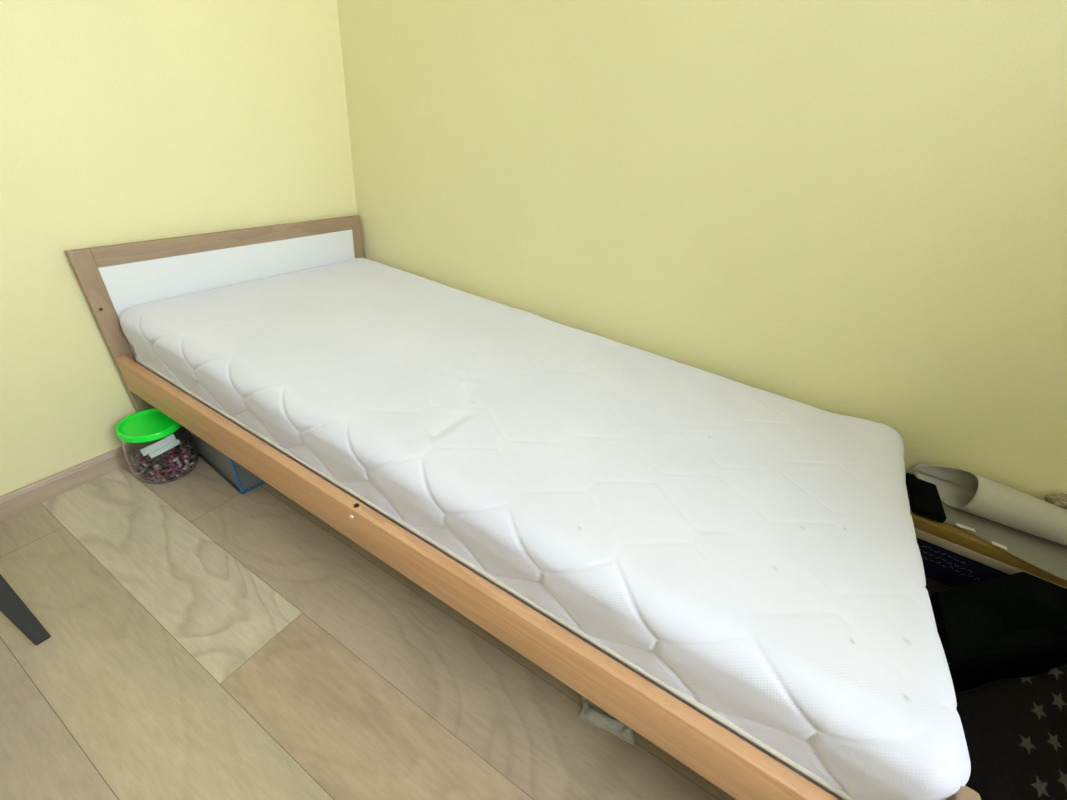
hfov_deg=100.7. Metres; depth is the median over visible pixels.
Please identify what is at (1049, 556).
paper sheet
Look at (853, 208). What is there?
wall
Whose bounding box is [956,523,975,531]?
paper slip
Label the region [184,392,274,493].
storage box
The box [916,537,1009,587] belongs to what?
carton
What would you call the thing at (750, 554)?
mattress
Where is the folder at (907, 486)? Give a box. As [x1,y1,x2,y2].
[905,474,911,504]
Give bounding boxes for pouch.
[906,473,946,522]
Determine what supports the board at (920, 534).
on the carton
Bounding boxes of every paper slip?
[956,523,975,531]
[992,541,1006,549]
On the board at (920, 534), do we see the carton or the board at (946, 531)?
the board at (946, 531)
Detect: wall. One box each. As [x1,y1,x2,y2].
[0,0,356,495]
[337,0,1066,500]
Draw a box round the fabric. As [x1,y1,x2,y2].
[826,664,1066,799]
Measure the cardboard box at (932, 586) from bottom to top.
0.185 m
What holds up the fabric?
on the floor
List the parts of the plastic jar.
lid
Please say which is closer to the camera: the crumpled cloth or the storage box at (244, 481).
the crumpled cloth
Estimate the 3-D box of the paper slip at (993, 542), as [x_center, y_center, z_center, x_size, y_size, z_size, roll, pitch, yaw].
[0.893,0.279,0.847,0.022,0.002,0.008,25,36,25]
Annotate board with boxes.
[910,507,1066,586]
[914,527,1066,588]
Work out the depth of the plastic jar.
1.11 m
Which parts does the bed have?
post, rail, panel, post, rail, post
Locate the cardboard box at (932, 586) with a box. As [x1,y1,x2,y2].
[925,576,951,595]
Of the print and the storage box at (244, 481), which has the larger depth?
the storage box at (244, 481)
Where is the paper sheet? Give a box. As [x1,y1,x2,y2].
[941,501,1066,580]
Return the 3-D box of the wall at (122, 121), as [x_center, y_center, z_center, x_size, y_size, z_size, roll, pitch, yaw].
[-1.282,-0.668,0.157,0.120,2.520,2.990,22,35,22]
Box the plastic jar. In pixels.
[116,408,198,483]
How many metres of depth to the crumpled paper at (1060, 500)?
0.87 m
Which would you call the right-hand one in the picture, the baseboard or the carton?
the carton
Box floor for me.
[0,456,765,799]
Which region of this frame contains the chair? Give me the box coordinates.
[0,574,50,644]
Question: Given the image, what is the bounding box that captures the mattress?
[119,258,970,799]
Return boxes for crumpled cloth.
[578,696,634,744]
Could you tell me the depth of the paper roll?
0.87 m
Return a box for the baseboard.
[0,446,127,520]
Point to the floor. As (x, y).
(209, 640)
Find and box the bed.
[65,215,980,799]
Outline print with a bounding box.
[918,544,978,580]
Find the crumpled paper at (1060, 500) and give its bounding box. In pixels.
[1044,493,1066,509]
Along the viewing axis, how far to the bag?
0.79 m
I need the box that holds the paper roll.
[913,464,1066,545]
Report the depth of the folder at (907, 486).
0.93 m
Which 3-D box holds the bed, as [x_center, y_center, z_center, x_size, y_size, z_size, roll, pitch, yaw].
[-0.121,0.053,1.069,1.675,0.560,0.776,22,35,22]
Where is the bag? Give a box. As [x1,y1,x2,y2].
[929,572,1066,691]
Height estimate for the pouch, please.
0.016 m
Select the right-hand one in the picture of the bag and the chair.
the bag

